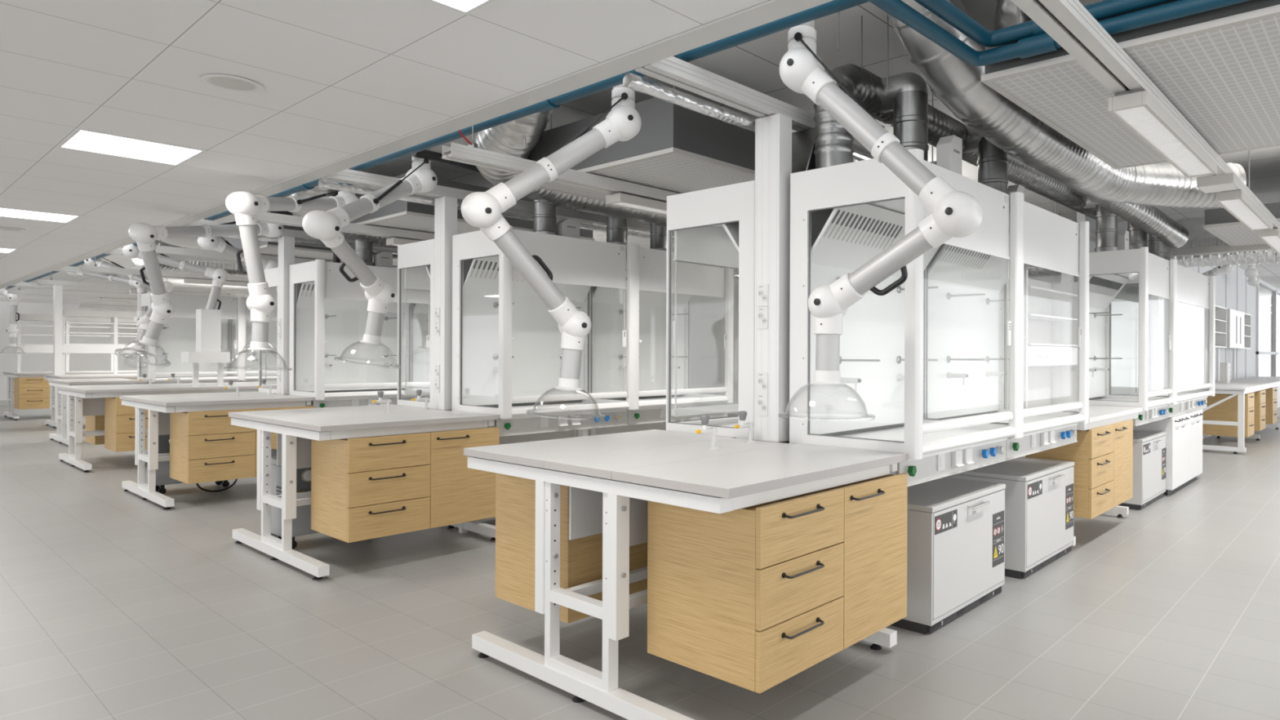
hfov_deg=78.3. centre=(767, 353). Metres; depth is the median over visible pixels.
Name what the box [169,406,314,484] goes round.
drawer cabinet
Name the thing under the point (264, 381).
tap
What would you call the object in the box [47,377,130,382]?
countertop
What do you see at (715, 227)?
fume hood
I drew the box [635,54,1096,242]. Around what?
support rail
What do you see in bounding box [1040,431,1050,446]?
socket
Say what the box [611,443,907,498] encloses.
countertop
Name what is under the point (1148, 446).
base cabinet
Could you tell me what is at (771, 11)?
trim
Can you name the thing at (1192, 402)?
socket
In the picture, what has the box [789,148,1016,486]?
fume hood
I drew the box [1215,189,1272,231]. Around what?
light
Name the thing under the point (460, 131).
cable
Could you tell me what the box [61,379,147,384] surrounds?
countertop
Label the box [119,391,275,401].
countertop
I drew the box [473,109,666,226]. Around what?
spiral duct
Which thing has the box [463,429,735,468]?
countertop
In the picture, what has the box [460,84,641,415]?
extraction arm
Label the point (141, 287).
extraction arm
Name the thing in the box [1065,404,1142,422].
countertop
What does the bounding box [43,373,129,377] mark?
countertop
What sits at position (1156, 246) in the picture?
duct
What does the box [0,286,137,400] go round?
window
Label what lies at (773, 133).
column
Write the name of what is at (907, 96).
duct
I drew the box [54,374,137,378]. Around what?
countertop
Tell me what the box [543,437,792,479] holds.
countertop
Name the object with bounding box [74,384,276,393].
countertop
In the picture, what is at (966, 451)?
socket
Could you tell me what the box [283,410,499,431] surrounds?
countertop
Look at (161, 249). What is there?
rail
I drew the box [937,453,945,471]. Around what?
light switch
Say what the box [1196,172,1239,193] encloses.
box
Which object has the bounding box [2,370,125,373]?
countertop
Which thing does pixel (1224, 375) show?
tower
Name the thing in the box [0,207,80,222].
recessed light
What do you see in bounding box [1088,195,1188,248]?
spiral duct
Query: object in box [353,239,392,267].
duct
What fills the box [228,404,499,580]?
lab bench
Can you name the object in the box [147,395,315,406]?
countertop
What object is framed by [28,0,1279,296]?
ceiling slab
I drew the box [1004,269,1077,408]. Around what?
shelf
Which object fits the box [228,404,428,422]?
countertop
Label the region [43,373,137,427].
lab bench
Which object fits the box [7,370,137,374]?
countertop
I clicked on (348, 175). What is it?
support rail
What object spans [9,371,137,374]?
countertop
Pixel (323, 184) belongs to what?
pipe
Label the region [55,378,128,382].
countertop
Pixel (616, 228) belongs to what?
duct
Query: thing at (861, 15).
rod
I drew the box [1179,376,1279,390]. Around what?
countertop
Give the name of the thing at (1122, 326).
wall
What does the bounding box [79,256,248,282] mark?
rail
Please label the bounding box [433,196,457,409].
column
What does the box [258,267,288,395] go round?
fume hood
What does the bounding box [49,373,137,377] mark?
countertop
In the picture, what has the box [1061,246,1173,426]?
fume hood
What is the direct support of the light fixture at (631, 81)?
attached to the support rail at (673, 70)
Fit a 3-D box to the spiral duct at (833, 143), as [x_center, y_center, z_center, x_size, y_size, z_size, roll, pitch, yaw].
[1.745,-1.155,5.535,0.238,0.596,4.728,0,0,39]
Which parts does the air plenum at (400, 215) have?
edge frame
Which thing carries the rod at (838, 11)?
hanging from the ceiling slab at (754, 64)
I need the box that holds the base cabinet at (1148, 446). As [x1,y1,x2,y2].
[1118,430,1166,510]
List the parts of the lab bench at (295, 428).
service panel, frame, tie rail, tie rail, service panel, frame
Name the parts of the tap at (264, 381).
outlet arm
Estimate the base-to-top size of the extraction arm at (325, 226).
1.803 m
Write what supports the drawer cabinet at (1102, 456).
attached to the lab bench at (1099, 415)
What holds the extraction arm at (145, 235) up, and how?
hanging from the ceiling slab at (754, 64)
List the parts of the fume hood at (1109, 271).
support rod, support rod, panel, support rod, support rod, panel, control knob, post, control panel, sill, control knob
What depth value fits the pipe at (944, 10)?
2.87 m
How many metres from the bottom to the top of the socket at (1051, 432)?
0.086 m
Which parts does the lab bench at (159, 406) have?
frame, tie rail, tie rail, service panel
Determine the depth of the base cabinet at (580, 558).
3.38 m
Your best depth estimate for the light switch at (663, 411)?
6.47 m
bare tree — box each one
[1258,295,1279,376]
[1258,295,1279,377]
[1258,296,1279,376]
[1262,295,1279,346]
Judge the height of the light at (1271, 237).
0.075 m
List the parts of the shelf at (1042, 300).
panel, shelf, shelf, shelf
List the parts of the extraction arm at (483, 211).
handle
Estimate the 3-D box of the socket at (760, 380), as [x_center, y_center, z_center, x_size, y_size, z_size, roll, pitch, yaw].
[-0.035,0.132,3.741,0.034,0.034,0.005,0,0,39]
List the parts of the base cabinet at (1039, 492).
lid, door, lock plate, handle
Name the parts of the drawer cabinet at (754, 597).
drawer, drawer, drawer, handle, handle, handle, handle, door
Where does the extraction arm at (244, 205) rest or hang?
hanging from the ceiling slab at (754, 64)
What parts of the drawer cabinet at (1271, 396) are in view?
drawer, drawer, drawer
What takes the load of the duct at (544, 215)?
on the fume hood at (507, 352)
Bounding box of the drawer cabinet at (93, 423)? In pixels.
[85,415,104,444]
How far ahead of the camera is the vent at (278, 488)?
5.17 m
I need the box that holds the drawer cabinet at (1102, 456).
[1025,419,1133,519]
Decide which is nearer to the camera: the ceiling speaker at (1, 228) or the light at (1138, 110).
the light at (1138, 110)
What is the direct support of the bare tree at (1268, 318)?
on the ground
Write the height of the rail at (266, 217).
0.648 m
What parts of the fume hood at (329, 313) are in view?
panel, post, control knob, support rod, sill, control panel, support rod, support rod, panel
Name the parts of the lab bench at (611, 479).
service panel, frame, tie rail, tie rail, service panel, frame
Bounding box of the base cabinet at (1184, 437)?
[1133,408,1204,495]
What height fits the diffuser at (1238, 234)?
0.022 m
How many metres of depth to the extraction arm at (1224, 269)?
9.92 m
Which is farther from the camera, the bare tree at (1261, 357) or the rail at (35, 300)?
the bare tree at (1261, 357)
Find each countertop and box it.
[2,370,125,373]
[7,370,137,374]
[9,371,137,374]
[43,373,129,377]
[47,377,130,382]
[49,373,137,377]
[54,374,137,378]
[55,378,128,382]
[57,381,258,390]
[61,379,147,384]
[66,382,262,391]
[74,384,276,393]
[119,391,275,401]
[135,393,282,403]
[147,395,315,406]
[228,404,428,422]
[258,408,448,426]
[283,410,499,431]
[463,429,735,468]
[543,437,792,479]
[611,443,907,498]
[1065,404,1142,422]
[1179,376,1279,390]
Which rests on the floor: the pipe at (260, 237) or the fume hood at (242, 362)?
the fume hood at (242, 362)
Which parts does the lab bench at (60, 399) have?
frame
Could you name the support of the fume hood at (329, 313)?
on the floor
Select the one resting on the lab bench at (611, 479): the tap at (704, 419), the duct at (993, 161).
the tap at (704, 419)
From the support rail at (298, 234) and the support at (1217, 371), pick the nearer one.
the support rail at (298, 234)
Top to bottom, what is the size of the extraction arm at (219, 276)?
1.796 m
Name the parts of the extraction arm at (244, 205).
handle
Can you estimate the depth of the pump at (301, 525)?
5.19 m
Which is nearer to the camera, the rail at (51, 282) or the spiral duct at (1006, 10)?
the spiral duct at (1006, 10)
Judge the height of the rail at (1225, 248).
0.070 m
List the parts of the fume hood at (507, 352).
panel, support rod, support rod, post, control knob, under frame, panel, control panel, sill, control knob, panel, control knob, control knob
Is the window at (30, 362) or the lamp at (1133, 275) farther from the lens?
the window at (30, 362)
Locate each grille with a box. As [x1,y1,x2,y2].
[0,227,21,231]
[208,76,256,90]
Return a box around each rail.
[0,286,239,306]
[7,278,167,299]
[8,288,137,295]
[11,280,249,297]
[37,271,248,295]
[54,265,248,282]
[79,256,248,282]
[104,246,245,264]
[155,240,397,267]
[183,217,397,249]
[255,211,738,278]
[321,167,674,236]
[441,124,679,202]
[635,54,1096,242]
[1010,0,1279,229]
[1023,244,1273,266]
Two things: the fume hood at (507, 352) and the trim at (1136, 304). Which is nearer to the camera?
the fume hood at (507, 352)
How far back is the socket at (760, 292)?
3.74 m
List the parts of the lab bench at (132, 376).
frame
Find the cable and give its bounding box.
[458,129,471,145]
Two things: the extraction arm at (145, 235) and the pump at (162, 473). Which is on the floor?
the pump at (162, 473)
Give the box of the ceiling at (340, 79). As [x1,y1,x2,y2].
[0,0,769,284]
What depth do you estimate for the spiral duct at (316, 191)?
6.96 m
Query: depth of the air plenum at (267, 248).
8.79 m
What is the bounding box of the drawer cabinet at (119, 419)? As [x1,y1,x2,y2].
[104,396,148,452]
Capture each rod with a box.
[837,11,839,50]
[861,15,862,69]
[886,15,888,93]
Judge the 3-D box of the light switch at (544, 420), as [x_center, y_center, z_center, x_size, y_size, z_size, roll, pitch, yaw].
[-1.612,0.492,5.579,0.012,0.080,0.067,0,0,39]
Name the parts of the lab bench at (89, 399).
frame, tie rail, tie rail, service panel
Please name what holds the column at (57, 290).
on the lab bench at (132, 376)
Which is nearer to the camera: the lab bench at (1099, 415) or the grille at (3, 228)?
the lab bench at (1099, 415)
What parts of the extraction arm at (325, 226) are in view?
handle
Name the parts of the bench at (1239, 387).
frame, leg frame, leg frame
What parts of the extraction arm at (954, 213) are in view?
handle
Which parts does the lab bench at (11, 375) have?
frame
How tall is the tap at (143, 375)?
0.151 m
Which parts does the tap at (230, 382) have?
outlet arm, stem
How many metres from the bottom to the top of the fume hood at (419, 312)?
2.190 m
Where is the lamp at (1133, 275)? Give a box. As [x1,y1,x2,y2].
[1128,272,1138,279]
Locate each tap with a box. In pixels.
[138,373,151,386]
[167,373,180,385]
[223,380,240,395]
[257,379,272,395]
[372,391,392,413]
[411,389,430,410]
[695,414,718,448]
[733,410,755,442]
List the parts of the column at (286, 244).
socket plate, socket plate, socket plate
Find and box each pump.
[146,427,229,493]
[271,456,319,549]
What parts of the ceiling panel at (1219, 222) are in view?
edge frame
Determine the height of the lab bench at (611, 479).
0.900 m
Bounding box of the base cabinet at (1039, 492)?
[946,457,1074,578]
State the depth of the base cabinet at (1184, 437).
7.50 m
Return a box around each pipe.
[7,0,868,288]
[220,235,397,254]
[318,178,674,243]
[866,0,1252,66]
[914,0,1175,47]
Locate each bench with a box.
[2,370,137,420]
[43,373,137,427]
[47,377,147,444]
[57,381,276,472]
[119,391,315,509]
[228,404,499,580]
[463,429,907,719]
[1021,404,1142,546]
[1179,376,1279,453]
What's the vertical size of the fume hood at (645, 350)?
2.190 m
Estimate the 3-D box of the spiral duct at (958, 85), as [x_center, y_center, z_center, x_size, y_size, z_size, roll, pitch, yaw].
[1.848,-1.451,4.695,3.766,0.759,0.733,0,0,-39]
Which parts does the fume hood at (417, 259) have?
panel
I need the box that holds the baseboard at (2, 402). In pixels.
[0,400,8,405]
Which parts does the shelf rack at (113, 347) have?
shelf, shelf, shelf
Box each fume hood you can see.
[137,292,239,384]
[230,296,277,382]
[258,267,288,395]
[288,259,430,408]
[397,239,451,526]
[410,302,430,387]
[451,225,629,533]
[587,243,733,435]
[666,180,789,443]
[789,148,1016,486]
[924,191,1089,477]
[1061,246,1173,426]
[1110,259,1215,417]
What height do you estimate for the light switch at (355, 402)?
0.080 m
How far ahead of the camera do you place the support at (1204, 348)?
11.94 m
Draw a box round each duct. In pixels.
[131,240,248,276]
[289,180,389,244]
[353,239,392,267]
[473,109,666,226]
[521,196,579,238]
[605,215,627,245]
[649,222,666,250]
[813,63,1096,219]
[880,71,962,175]
[886,0,1246,208]
[963,124,1024,195]
[994,0,1032,30]
[1083,195,1128,252]
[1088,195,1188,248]
[1117,216,1147,248]
[1147,233,1170,261]
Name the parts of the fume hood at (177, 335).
panel, post, control panel, sill, panel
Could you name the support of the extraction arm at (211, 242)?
hanging from the ceiling slab at (754, 64)
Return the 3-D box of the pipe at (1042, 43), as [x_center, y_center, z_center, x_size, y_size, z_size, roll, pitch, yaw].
[1.667,-1.196,1.945,2.893,0.074,0.918,0,0,39]
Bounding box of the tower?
[1219,362,1230,382]
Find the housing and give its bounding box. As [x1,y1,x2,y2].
[791,127,815,173]
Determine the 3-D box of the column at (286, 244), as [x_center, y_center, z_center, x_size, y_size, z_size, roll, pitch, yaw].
[-4.815,-0.380,7.722,0.152,1.565,0.105,0,0,39]
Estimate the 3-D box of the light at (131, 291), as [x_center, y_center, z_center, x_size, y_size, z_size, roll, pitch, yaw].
[-10.208,-1.054,13.533,0.144,0.075,1.500,0,0,39]
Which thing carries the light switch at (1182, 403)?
attached to the fume hood at (1187, 286)
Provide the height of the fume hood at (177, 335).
2.190 m
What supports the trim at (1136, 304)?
attached to the wall at (1122, 326)
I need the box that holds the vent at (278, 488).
[275,485,281,495]
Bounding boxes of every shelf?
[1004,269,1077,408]
[1215,319,1226,322]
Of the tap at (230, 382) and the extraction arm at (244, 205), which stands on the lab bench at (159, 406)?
the tap at (230, 382)
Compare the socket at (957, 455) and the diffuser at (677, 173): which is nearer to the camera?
the socket at (957, 455)
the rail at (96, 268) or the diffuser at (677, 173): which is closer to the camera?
the diffuser at (677, 173)
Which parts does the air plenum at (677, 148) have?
hanger rod, edge frame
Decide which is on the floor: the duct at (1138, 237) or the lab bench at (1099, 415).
the lab bench at (1099, 415)
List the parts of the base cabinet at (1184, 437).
door, door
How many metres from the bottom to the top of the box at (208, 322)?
0.930 m
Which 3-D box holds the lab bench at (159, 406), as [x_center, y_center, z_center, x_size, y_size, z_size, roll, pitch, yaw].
[-5.175,0.851,7.351,1.577,0.900,1.245,0,0,39]
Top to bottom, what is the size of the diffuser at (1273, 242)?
0.005 m
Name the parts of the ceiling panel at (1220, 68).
hanger rod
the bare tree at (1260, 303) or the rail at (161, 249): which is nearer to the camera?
the rail at (161, 249)
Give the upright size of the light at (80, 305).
0.075 m
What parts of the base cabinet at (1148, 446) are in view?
lid, door, lock plate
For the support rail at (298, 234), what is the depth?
7.75 m
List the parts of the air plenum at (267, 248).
edge frame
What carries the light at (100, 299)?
attached to the rail at (19, 291)
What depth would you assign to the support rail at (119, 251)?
9.69 m
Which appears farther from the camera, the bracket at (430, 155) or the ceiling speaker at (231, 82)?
the bracket at (430, 155)
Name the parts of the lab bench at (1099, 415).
under frame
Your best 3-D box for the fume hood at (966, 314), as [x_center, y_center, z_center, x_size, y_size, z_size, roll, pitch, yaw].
[1.462,0.230,4.810,0.678,2.190,1.232,0,0,39]
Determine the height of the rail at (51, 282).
0.648 m
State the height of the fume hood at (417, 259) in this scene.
2.190 m
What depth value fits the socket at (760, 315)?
3.74 m
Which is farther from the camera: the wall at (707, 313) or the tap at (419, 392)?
the wall at (707, 313)
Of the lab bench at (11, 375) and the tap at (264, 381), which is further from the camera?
the lab bench at (11, 375)
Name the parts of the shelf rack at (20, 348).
shelf, shelf, shelf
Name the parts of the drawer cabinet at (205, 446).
handle, handle, handle, drawer, drawer, drawer, door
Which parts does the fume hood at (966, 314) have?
panel, support rod, support rod, support rod, support rod, control knob, post, panel, control panel, sill, control knob, control knob, control knob, post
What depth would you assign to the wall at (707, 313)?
17.32 m
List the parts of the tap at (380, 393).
outlet arm, stem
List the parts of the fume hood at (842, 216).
panel, support rod, control knob, post, support rod, support rod, control panel, panel, sill, control knob, control knob, control knob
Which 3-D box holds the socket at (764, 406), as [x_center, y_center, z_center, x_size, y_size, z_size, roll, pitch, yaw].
[-0.017,0.260,3.726,0.034,0.034,0.005,0,0,39]
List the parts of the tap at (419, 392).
outlet arm, stem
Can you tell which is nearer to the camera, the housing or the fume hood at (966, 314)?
the housing
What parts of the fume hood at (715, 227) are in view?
sill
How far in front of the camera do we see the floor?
3.74 m
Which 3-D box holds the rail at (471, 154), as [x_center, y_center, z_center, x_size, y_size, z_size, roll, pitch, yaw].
[0.457,-1.374,6.817,0.112,0.648,6.880,0,0,39]
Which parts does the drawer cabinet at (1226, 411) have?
drawer, drawer, drawer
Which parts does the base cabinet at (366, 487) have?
handle, handle, handle, drawer, drawer, drawer, handle, door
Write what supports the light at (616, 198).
attached to the rail at (471, 154)
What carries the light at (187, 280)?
attached to the rail at (96, 268)
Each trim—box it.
[0,0,833,288]
[1135,266,1246,393]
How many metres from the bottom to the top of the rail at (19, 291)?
0.648 m
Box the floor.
[0,404,1279,719]
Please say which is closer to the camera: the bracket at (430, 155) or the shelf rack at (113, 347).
the bracket at (430, 155)
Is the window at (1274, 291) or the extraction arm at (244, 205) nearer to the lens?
the extraction arm at (244, 205)
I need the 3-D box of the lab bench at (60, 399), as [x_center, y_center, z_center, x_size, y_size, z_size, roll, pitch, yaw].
[-9.918,0.834,11.429,1.577,0.900,0.860,0,0,39]
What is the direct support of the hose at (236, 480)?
on the floor
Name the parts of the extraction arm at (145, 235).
handle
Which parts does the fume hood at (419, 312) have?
panel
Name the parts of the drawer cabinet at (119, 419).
drawer, drawer, drawer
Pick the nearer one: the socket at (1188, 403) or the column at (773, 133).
the column at (773, 133)
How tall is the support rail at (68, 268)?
0.550 m
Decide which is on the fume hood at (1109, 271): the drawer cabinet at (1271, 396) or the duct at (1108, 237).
the duct at (1108, 237)
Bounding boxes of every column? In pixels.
[53,284,62,375]
[277,236,294,394]
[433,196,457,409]
[754,113,791,442]
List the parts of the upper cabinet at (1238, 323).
door, door pane, door pane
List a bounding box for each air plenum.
[225,222,397,266]
[337,173,594,240]
[529,85,755,200]
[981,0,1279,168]
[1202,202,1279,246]
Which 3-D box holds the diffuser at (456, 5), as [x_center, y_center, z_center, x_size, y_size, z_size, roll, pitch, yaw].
[-0.989,-1.163,2.252,0.529,0.004,0.529,0,0,39]
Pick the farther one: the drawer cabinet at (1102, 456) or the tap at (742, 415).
the drawer cabinet at (1102, 456)
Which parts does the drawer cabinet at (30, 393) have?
drawer, drawer, drawer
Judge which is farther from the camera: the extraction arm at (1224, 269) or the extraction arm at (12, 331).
the extraction arm at (12, 331)
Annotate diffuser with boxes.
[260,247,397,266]
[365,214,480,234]
[435,0,486,11]
[540,153,755,199]
[612,202,666,213]
[1115,106,1212,175]
[1208,224,1266,246]
[1220,199,1269,229]
[1262,235,1279,252]
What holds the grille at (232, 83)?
attached to the ceiling speaker at (231, 82)
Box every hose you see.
[195,479,237,492]
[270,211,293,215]
[333,251,340,262]
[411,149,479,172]
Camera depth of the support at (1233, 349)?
14.02 m
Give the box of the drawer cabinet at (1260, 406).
[1248,390,1266,431]
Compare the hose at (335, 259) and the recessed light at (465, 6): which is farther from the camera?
the hose at (335, 259)
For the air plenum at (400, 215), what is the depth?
6.72 m
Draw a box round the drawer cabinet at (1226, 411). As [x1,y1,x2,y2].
[1202,392,1254,437]
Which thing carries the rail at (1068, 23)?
hanging from the ceiling slab at (754, 64)
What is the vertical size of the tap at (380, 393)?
0.151 m
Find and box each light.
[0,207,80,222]
[0,247,17,253]
[57,128,205,165]
[79,304,137,309]
[98,297,137,302]
[128,288,235,297]
[183,277,248,286]
[386,236,421,246]
[427,0,495,14]
[605,191,666,215]
[1107,88,1217,177]
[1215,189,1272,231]
[1257,226,1279,254]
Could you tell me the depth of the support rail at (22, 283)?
14.28 m
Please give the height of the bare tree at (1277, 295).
5.102 m
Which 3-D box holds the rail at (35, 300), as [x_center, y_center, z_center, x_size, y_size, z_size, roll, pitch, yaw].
[-14.056,-1.427,18.702,0.112,0.648,6.880,0,0,39]
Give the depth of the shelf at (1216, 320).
12.73 m
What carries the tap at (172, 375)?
on the lab bench at (89, 399)
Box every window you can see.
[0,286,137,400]
[1255,280,1279,377]
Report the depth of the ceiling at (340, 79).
3.30 m
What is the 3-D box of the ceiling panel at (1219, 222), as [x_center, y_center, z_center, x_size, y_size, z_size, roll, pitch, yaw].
[4.960,-1.397,7.155,1.324,0.570,1.874,0,0,39]
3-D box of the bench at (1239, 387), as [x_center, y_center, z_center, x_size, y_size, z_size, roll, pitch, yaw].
[8.246,0.906,13.214,0.780,0.888,7.000,0,0,39]
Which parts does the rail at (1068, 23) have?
hanger rod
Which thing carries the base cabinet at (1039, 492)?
on the floor
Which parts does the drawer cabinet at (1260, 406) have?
drawer, drawer, drawer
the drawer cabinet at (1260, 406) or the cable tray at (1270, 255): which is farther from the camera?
the drawer cabinet at (1260, 406)
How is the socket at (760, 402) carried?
attached to the column at (773, 133)
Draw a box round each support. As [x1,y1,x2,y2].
[1202,346,1206,383]
[1215,347,1219,381]
[1231,348,1235,379]
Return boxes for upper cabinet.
[1197,305,1226,347]
[1223,308,1250,348]
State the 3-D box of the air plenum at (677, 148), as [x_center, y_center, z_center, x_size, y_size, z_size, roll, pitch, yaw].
[-0.474,-1.417,5.511,1.419,0.570,1.904,0,0,39]
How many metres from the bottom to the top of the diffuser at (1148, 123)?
0.005 m
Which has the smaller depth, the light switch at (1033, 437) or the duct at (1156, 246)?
the light switch at (1033, 437)
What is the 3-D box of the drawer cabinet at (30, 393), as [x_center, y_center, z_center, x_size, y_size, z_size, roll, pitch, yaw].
[-14.161,0.757,15.275,0.579,0.606,0.975,0,0,39]
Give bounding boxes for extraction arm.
[0,287,21,346]
[66,264,149,356]
[84,257,173,360]
[122,243,231,352]
[127,221,284,364]
[197,236,278,353]
[224,182,359,370]
[302,148,437,365]
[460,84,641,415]
[777,19,982,416]
[1200,264,1234,277]
[1244,262,1261,286]
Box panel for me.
[1174,217,1217,239]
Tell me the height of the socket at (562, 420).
0.086 m
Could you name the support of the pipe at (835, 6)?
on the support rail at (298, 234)
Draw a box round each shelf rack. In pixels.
[16,313,137,372]
[62,308,137,375]
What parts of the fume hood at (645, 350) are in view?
panel, support rod, support rod, post, under frame, panel, control knob, control panel, support rod, sill, panel, post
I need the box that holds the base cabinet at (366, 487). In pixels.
[311,426,499,542]
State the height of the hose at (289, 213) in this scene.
0.187 m
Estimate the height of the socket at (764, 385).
0.034 m
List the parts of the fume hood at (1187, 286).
control knob, post, panel, control panel, sill, post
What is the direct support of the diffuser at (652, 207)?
attached to the light at (616, 198)
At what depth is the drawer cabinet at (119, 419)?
8.64 m
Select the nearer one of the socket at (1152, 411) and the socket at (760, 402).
the socket at (760, 402)
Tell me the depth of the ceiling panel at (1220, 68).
3.21 m
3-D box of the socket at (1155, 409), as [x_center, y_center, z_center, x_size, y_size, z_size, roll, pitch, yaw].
[3.361,0.513,6.697,0.037,0.086,0.072,0,0,39]
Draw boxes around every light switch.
[351,399,359,406]
[540,416,548,427]
[660,408,666,417]
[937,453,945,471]
[1031,433,1036,447]
[1145,409,1148,419]
[1180,402,1183,410]
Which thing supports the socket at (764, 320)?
attached to the column at (773, 133)
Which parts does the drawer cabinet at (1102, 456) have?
drawer, drawer, drawer, handle, handle, handle, handle, door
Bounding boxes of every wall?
[689,275,1061,414]
[1076,211,1279,439]
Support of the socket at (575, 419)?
attached to the fume hood at (507, 352)
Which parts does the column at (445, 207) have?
socket plate, socket plate, socket plate, socket plate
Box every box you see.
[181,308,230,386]
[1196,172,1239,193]
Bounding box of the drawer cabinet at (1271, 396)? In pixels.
[1262,386,1277,424]
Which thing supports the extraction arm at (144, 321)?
hanging from the ceiling slab at (754, 64)
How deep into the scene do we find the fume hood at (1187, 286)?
8.08 m
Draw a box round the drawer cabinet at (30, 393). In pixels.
[14,377,49,409]
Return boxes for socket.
[558,415,568,426]
[570,413,581,426]
[757,289,763,297]
[757,312,763,319]
[757,377,763,384]
[757,399,763,406]
[761,294,767,301]
[761,317,767,324]
[761,382,767,389]
[761,404,767,411]
[951,449,964,468]
[962,447,974,465]
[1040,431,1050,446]
[1048,429,1057,444]
[1149,408,1155,418]
[1154,408,1159,417]
[1186,400,1191,409]
[1190,400,1195,408]
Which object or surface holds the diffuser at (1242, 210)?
attached to the light at (1237, 202)
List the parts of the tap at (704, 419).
outlet arm, stem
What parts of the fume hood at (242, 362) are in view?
panel, post, sill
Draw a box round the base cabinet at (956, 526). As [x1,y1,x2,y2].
[890,476,1005,634]
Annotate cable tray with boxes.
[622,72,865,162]
[1023,236,1279,278]
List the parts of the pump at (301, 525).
lid, panel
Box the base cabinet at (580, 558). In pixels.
[495,472,647,623]
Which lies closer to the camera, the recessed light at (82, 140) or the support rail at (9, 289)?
the recessed light at (82, 140)
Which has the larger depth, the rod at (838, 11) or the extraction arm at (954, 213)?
the rod at (838, 11)
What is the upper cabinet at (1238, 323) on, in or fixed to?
attached to the wall at (1122, 326)
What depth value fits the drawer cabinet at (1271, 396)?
12.68 m
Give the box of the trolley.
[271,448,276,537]
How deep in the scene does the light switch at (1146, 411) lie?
6.50 m
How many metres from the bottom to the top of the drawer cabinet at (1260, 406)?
0.590 m
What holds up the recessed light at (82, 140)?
in the ceiling at (340, 79)
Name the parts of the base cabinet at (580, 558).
door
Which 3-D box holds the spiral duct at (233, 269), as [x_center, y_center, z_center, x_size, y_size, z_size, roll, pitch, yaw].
[-7.694,-1.359,11.920,0.586,0.505,3.315,0,0,39]
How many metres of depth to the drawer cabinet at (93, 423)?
9.26 m
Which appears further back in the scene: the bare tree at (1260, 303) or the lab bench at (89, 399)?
the bare tree at (1260, 303)
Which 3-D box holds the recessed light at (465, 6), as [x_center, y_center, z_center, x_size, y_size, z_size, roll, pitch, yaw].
[-0.989,-1.163,2.252,0.559,0.006,0.559,0,0,39]
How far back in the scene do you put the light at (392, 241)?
7.03 m
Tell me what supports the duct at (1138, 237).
on the fume hood at (1187, 286)
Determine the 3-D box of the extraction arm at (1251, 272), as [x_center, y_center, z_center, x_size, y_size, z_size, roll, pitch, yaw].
[8.457,-1.425,13.471,0.215,0.489,0.535,0,0,39]
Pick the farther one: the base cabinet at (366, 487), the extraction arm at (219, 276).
the extraction arm at (219, 276)
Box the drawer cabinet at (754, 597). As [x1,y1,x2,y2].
[647,473,907,693]
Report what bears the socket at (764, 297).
attached to the column at (773, 133)
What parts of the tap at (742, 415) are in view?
outlet arm, stem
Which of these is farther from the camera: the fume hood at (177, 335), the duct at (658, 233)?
the fume hood at (177, 335)
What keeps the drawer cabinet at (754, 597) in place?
attached to the lab bench at (611, 479)
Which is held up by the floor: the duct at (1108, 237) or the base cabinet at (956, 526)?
the base cabinet at (956, 526)
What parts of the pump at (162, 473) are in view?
panel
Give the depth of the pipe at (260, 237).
7.96 m
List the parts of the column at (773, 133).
socket plate, socket plate, socket plate, socket plate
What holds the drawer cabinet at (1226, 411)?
attached to the bench at (1239, 387)
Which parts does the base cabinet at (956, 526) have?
lid, door, lock plate, handle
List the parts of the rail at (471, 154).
hanger rod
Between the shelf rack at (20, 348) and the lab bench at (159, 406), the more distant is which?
the shelf rack at (20, 348)
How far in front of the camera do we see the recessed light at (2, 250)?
8.87 m
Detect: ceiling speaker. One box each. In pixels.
[0,226,25,231]
[200,73,263,92]
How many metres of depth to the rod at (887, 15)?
3.84 m
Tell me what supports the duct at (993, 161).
on the fume hood at (966, 314)
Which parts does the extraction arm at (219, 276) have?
handle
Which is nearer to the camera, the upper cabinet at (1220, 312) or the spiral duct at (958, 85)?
the spiral duct at (958, 85)
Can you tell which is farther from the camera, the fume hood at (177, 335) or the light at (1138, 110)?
the fume hood at (177, 335)

